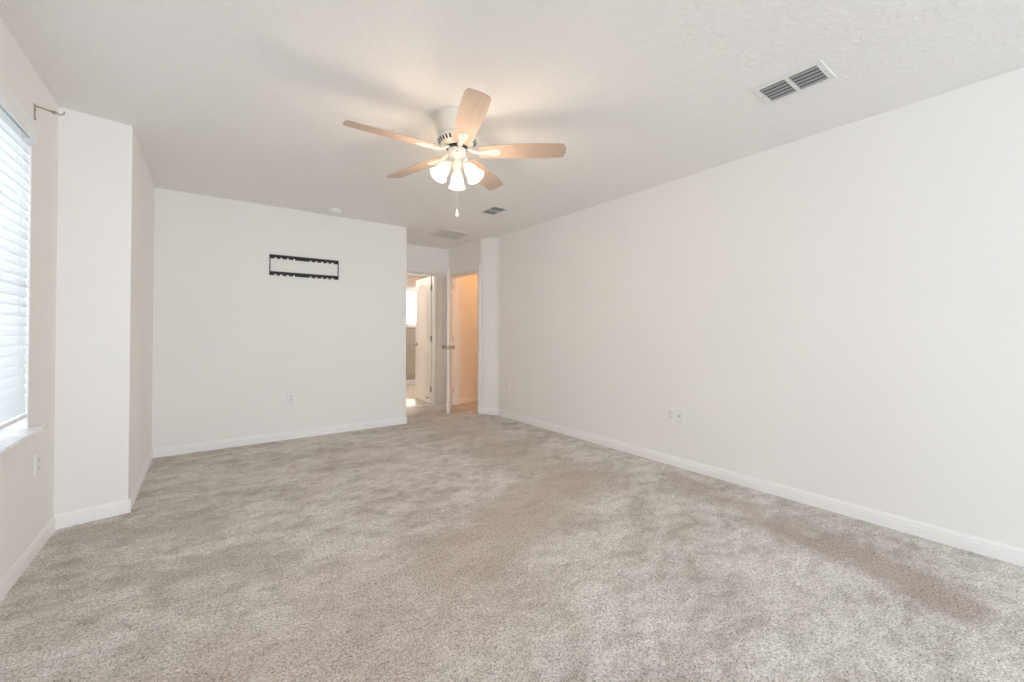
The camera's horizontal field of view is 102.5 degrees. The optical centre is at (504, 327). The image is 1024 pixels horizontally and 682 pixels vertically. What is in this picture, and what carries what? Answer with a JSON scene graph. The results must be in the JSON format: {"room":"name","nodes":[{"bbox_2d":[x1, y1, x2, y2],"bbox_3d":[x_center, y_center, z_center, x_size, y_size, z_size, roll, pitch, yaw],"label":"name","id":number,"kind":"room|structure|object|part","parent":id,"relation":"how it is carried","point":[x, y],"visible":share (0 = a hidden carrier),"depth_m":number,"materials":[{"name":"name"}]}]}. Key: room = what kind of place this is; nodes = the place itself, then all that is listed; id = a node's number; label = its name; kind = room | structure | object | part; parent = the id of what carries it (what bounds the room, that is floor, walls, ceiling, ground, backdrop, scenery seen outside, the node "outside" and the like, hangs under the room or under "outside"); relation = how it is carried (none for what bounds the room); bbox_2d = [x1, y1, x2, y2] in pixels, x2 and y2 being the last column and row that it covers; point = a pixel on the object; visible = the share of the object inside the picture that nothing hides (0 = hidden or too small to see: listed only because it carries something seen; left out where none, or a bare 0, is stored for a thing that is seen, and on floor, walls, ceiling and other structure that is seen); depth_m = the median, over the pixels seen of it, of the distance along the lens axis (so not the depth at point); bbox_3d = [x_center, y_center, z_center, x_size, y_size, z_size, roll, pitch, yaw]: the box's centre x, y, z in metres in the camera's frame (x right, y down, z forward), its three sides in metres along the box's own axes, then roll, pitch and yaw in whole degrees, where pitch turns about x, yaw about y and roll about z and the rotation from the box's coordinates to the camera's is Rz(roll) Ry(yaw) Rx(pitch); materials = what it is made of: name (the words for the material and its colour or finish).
{"room":"empty bedroom","nodes":[
{"label":"empty bedroom","id":0,"kind":"room"},
{"bbox_2d":[0,17,58,578],"bbox_3d":[-0.629,-0.088,-0.497,0.200,2.440,6.933,1,-1,-36],"label":"wall","id":1,"kind":"structure","parent":0,"point":[26,500],"depth_m":2.08,"materials":[{"name":"paint"}]},
{"bbox_2d":[0,78,40,429],"bbox_3d":[-1.847,-0.266,1.363,0.092,1.399,1.604,1,-1,-36],"label":"window blind","id":2,"kind":"object","parent":1,"relation":"attached to","point":[15,120],"visible":1,"depth_m":1.85,"materials":[{"name":"plastic"}]},
{"bbox_3d":[-1.873,0.423,1.350,0.035,0.020,1.584,1,-1,-36],"label":"rail","id":3,"kind":"part","parent":2,"relation":"part of","materials":[{"name":"white plastic"}]},
{"bbox_3d":[-2.236,-0.237,1.874,0.038,1.335,0.002,1,-1,-36],"label":"ladder cord","id":4,"kind":"part","parent":2,"relation":"part of","materials":[{"name":"white fabric"}]},
{"bbox_3d":[-1.867,-0.923,1.368,0.056,0.048,1.584,1,-1,-36],"label":"head rail","id":5,"kind":"part","parent":2,"relation":"part of","materials":[{"name":"white plastic"}]},
{"bbox_2d":[0,425,45,455],"bbox_3d":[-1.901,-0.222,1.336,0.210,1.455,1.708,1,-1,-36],"label":"window sill","id":6,"kind":"structure","parent":1,"relation":"in","point":[9,439],"depth_m":1.86,"materials":[{"name":"white plastic"}]},
{"bbox_2d":[34,451,39,476],"bbox_3d":[-2.400,0.703,2.113,0.008,0.115,0.070,1,-1,-36],"label":"wall outlet","id":7,"kind":"object","parent":1,"relation":"attached to","point":[37,455],"visible":1,"depth_m":2.10,"materials":[{"name":"white plastic"}]},
{"bbox_2d":[34,103,64,120],"bbox_3d":[-2.295,-1.070,2.077,0.108,0.085,0.018,1,-1,-36],"label":"curtain rod bracket","id":8,"kind":"object","parent":1,"relation":"attached to","point":[35,106],"visible":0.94,"depth_m":2.06,"materials":[{"name":"metal"}]},
{"bbox_3d":[-2.308,-1.096,2.068,0.073,0.022,0.012,1,-1,-36],"label":"arm","id":9,"kind":"part","parent":8,"relation":"part of","materials":[{"name":"black metal"}]},
{"bbox_2d":[53,107,154,514],"bbox_3d":[-2.990,-0.053,3.026,0.513,2.440,1.541,1,-1,-36],"label":"wall","id":10,"kind":"structure","parent":0,"point":[104,359],"depth_m":2.50,"materials":[{"name":"paint"}]},
{"bbox_2d":[0,449,152,601],"bbox_3d":[-0.835,1.098,0.220,0.326,0.083,8.355,1,-1,-36],"label":"baseboard","id":11,"kind":"structure","parent":10,"relation":"attached to","point":[85,515],"depth_m":2.38,"materials":[{"name":"white paint"}]},
{"bbox_2d":[152,187,406,448],"bbox_3d":[-2.462,-0.033,4.783,2.404,2.440,0.926,1,-1,-36],"label":"wall","id":12,"kind":"structure","parent":0,"point":[232,338],"depth_m":4.24,"materials":[{"name":"paint"}]},
{"bbox_2d":[287,392,294,403],"bbox_3d":[-2.255,0.748,4.349,0.070,0.115,0.008,1,-1,-36],"label":"wall outlet","id":13,"kind":"object","parent":12,"relation":"attached to","point":[290,396],"visible":1,"depth_m":4.35,"materials":[{"name":"white plastic"}]},
{"bbox_2d":[152,399,446,457],"bbox_3d":[-2.021,1.149,5.083,3.489,0.083,0.940,1,-1,-36],"label":"baseboard","id":14,"kind":"structure","parent":12,"relation":"attached to","point":[235,442],"depth_m":4.24,"materials":[{"name":"white paint"}]},
{"bbox_2d":[269,254,338,279],"bbox_3d":[-2.144,-0.645,4.438,0.683,0.214,0.016,1,-1,-36],"label":"bracket","id":15,"kind":"object","parent":12,"relation":"attached to","point":[284,257],"visible":1,"depth_m":4.42,"materials":[{"name":"black metal"}]},
{"bbox_3d":[-2.143,-0.733,4.439,0.683,0.040,0.016,1,-1,-36],"label":"rail","id":16,"kind":"part","parent":15,"relation":"part of","materials":[{"name":"black metal"}]},
{"bbox_3d":[-2.144,-0.558,4.438,0.683,0.040,0.016,1,-1,-36],"label":"rail","id":17,"kind":"part","parent":15,"relation":"part of","materials":[{"name":"black metal"}]},
{"bbox_2d":[406,275,426,377],"bbox_3d":[-2.781,0.013,9.051,3.320,2.440,0.120,1,-1,-36],"label":"wall","id":18,"kind":"structure","parent":0,"point":[411,280],"depth_m":9.45,"materials":[{"name":"beige paint"}]},
{"bbox_2d":[406,286,415,326],"bbox_3d":[-1.993,-0.468,9.580,0.810,0.945,0.125,1,-1,-36],"label":"window","id":19,"kind":"structure","parent":18,"relation":"in","point":[410,290],"depth_m":9.49,"materials":[{"name":"white glass"}]},
{"bbox_2d":[406,244,448,398],"bbox_3d":[-1.357,-0.016,6.230,1.326,2.440,0.120,1,-1,-36],"label":"wall","id":20,"kind":"structure","parent":0,"point":[422,257],"depth_m":6.43,"materials":[{"name":"paint"}]},
{"bbox_2d":[414,276,431,402],"bbox_3d":[-1.339,0.198,6.756,0.142,2.000,0.720,0,-1,-27],"label":"door","id":21,"kind":"structure","parent":20,"relation":"in","point":[423,367],"depth_m":6.72,"materials":[{"name":"white paint"}]},
{"bbox_2d":[406,267,440,404],"bbox_3d":[-1.372,0.158,6.207,0.847,2.093,0.137,1,-1,-36],"label":"trim","id":22,"kind":"structure","parent":20,"relation":"attached to","point":[436,274],"depth_m":6.38,"materials":[{"name":"white paint"}]},
{"bbox_2d":[459,274,477,397],"bbox_3d":[-0.114,-0.005,7.007,1.600,2.440,0.080,1,-1,-36],"label":"wall","id":23,"kind":"structure","parent":0,"point":[468,284],"depth_m":6.62,"materials":[{"name":"paint"}]},
{"bbox_2d":[459,396,476,403],"bbox_3d":[-0.138,1.173,6.922,1.480,0.083,0.011,1,-1,-36],"label":"baseboard","id":24,"kind":"structure","parent":23,"relation":"attached to","point":[468,399],"depth_m":6.60,"materials":[{"name":"white paint"}]},
{"bbox_2d":[449,237,499,408],"bbox_3d":[-0.421,-0.016,6.081,0.255,2.440,1.220,1,-1,-36],"label":"wall","id":25,"kind":"structure","parent":0,"point":[489,247],"depth_m":5.68,"materials":[{"name":"paint"}]},
{"bbox_2d":[442,269,454,413],"bbox_3d":[-0.792,0.199,6.009,0.179,1.985,0.755,0,-1,-4],"label":"door","id":26,"kind":"structure","parent":25,"relation":"in","point":[449,346],"depth_m":5.68,"materials":[{"name":"white paint"}]},
{"bbox_2d":[451,265,480,413],"bbox_3d":[-0.546,0.168,6.121,0.137,2.073,0.881,1,-1,-36],"label":"trim","id":27,"kind":"structure","parent":25,"relation":"attached to","point":[465,272],"depth_m":6.39,"materials":[{"name":"white paint"}]},
{"bbox_2d":[0,385,1023,681],"bbox_3d":[0.009,1.226,3.422,5.950,0.100,12.850,1,-1,-36],"label":"floor","id":28,"kind":"structure","parent":0,"point":[463,544],"depth_m":1.89,"materials":[{"name":"carpet"}]},
{"bbox_2d":[406,379,414,384],"bbox_3d":[-1.832,1.181,8.987,1.600,0.114,0.120,1,-1,-36],"label":"trim","id":29,"kind":"structure","parent":28,"relation":"on","point":[411,381],"depth_m":8.80,"materials":[{"name":"white stone"}]},
{"bbox_2d":[406,327,415,379],"bbox_3d":[-1.818,0.564,8.976,1.600,1.120,0.073,1,-1,-36],"label":"shower enclosure","id":30,"kind":"object","parent":29,"relation":"on","point":[406,327],"visible":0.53,"depth_m":8.79,"materials":[{"name":"silver metal"}]},
{"bbox_2d":[0,0,1023,276],"bbox_3d":[0.013,-1.324,3.450,5.950,0.120,12.850,1,-1,-36],"label":"ceiling","id":31,"kind":"structure","parent":0,"point":[250,101],"depth_m":2.11,"materials":[{"name":"white paint"}]},
{"bbox_2d":[328,208,341,214],"bbox_3d":[-1.807,-1.234,4.384,0.136,0.046,0.136,1,-1,-36],"label":"smoke detector","id":32,"kind":"object","parent":31,"relation":"attached to","point":[336,211],"visible":1,"depth_m":4.34,"materials":[{"name":"white plastic"}]},
{"bbox_2d":[428,229,471,239],"bbox_3d":[-0.729,-1.238,5.486,0.430,0.009,0.430,1,-1,-36],"label":"ceiling vent","id":33,"kind":"object","parent":31,"relation":"in","point":[443,233],"visible":1,"depth_m":5.46,"materials":[{"name":"white metal"}]},
{"bbox_3d":[-0.724,-1.238,5.480,0.380,0.008,0.362,1,-1,-36],"label":"louvre panel","id":34,"kind":"part","parent":33,"relation":"part of","materials":[{"name":"grey"}]},
{"bbox_2d":[343,88,565,216],"bbox_3d":[-0.327,-0.973,2.486,1.229,0.604,1.267,1,-1,-36],"label":"ceiling fan","id":35,"kind":"object","parent":31,"relation":"hanging from","point":[457,127],"visible":1,"depth_m":2.44,"materials":[{"name":"beige wood"}]},
{"bbox_3d":[-0.617,-1.069,2.289,0.528,0.006,0.136,0,12,-33],"label":"blade","id":36,"kind":"part","parent":35,"relation":"part of","materials":[{"name":"beige wood"}]},
{"bbox_3d":[-0.595,-1.064,2.754,0.528,0.006,0.136,0,12,39],"label":"blade","id":37,"kind":"part","parent":35,"relation":"part of","materials":[{"name":"brown wood"}]},
{"bbox_3d":[-0.377,-0.926,2.437,0.120,0.123,0.109,1,-1,-36],"label":"lamp shade","id":38,"kind":"part","parent":35,"relation":"part of","materials":[{"name":"white glass"}]},
{"bbox_3d":[-0.295,-0.924,2.623,0.107,0.123,0.117,1,-1,-36],"label":"lamp shade","id":39,"kind":"part","parent":35,"relation":"part of","materials":[{"name":"white glass"}]},
{"bbox_3d":[-0.181,-1.070,2.125,0.136,0.006,0.528,14,-4,-15],"label":"blade","id":40,"kind":"part","parent":35,"relation":"part of","materials":[{"name":"brown wood"}]},
{"bbox_3d":[-0.176,-0.926,2.462,0.107,0.123,0.116,1,-1,-36],"label":"lamp shade","id":41,"kind":"part","parent":35,"relation":"part of","materials":[{"name":"white glass"}]},
{"bbox_3d":[-0.146,-1.062,2.877,0.136,0.006,0.528,-14,-5,20],"label":"blade","id":42,"kind":"part","parent":35,"relation":"part of","materials":[{"name":"beige wood"}]},
{"bbox_3d":[0.109,-1.066,2.488,0.528,0.006,0.136,0,-14,3],"label":"blade","id":43,"kind":"part","parent":35,"relation":"part of","materials":[{"name":"brown wood"}]},
{"bbox_2d":[479,206,508,215],"bbox_3d":[-0.108,-1.249,4.405,0.205,0.009,0.290,1,-1,-36],"label":"ceiling vent","id":44,"kind":"object","parent":31,"relation":"in","point":[493,210],"visible":1,"depth_m":4.39,"materials":[{"name":"white metal"}]},
{"bbox_2d":[751,60,835,104],"bbox_3d":[1.511,-1.271,2.150,0.226,0.009,0.308,1,-1,-36],"label":"ceiling vent","id":45,"kind":"object","parent":31,"relation":"in","point":[817,73],"visible":1,"depth_m":2.14,"materials":[{"name":"white metal"}]},
{"bbox_2d":[500,67,1023,548],"bbox_3d":[2.357,-0.051,2.364,0.120,2.440,8.060,1,-1,-36],"label":"wall","id":46,"kind":"structure","parent":0,"point":[837,313],"depth_m":2.67,"materials":[{"name":"paint"}]},
{"bbox_2d":[667,407,673,421],"bbox_3d":[1.428,0.750,3.525,0.008,0.115,0.070,1,-1,-36],"label":"wall outlet","id":47,"kind":"object","parent":46,"relation":"attached to","point":[670,411],"visible":1,"depth_m":3.52,"materials":[{"name":"white plastic"}]},
{"bbox_2d":[676,409,683,423],"bbox_3d":[1.474,0.747,3.454,0.018,0.115,0.070,1,-1,-36],"label":"wall plate","id":48,"kind":"object","parent":46,"relation":"attached to","point":[679,413],"visible":1,"depth_m":3.45,"materials":[{"name":"white plastic"}]},
{"bbox_2d":[480,408,1023,566],"bbox_3d":[2.160,1.127,2.394,0.145,0.083,8.360,1,-1,-36],"label":"baseboard","id":49,"kind":"structure","parent":46,"relation":"attached to","point":[992,549],"depth_m":2.68,"materials":[{"name":"white paint"}]}
]}

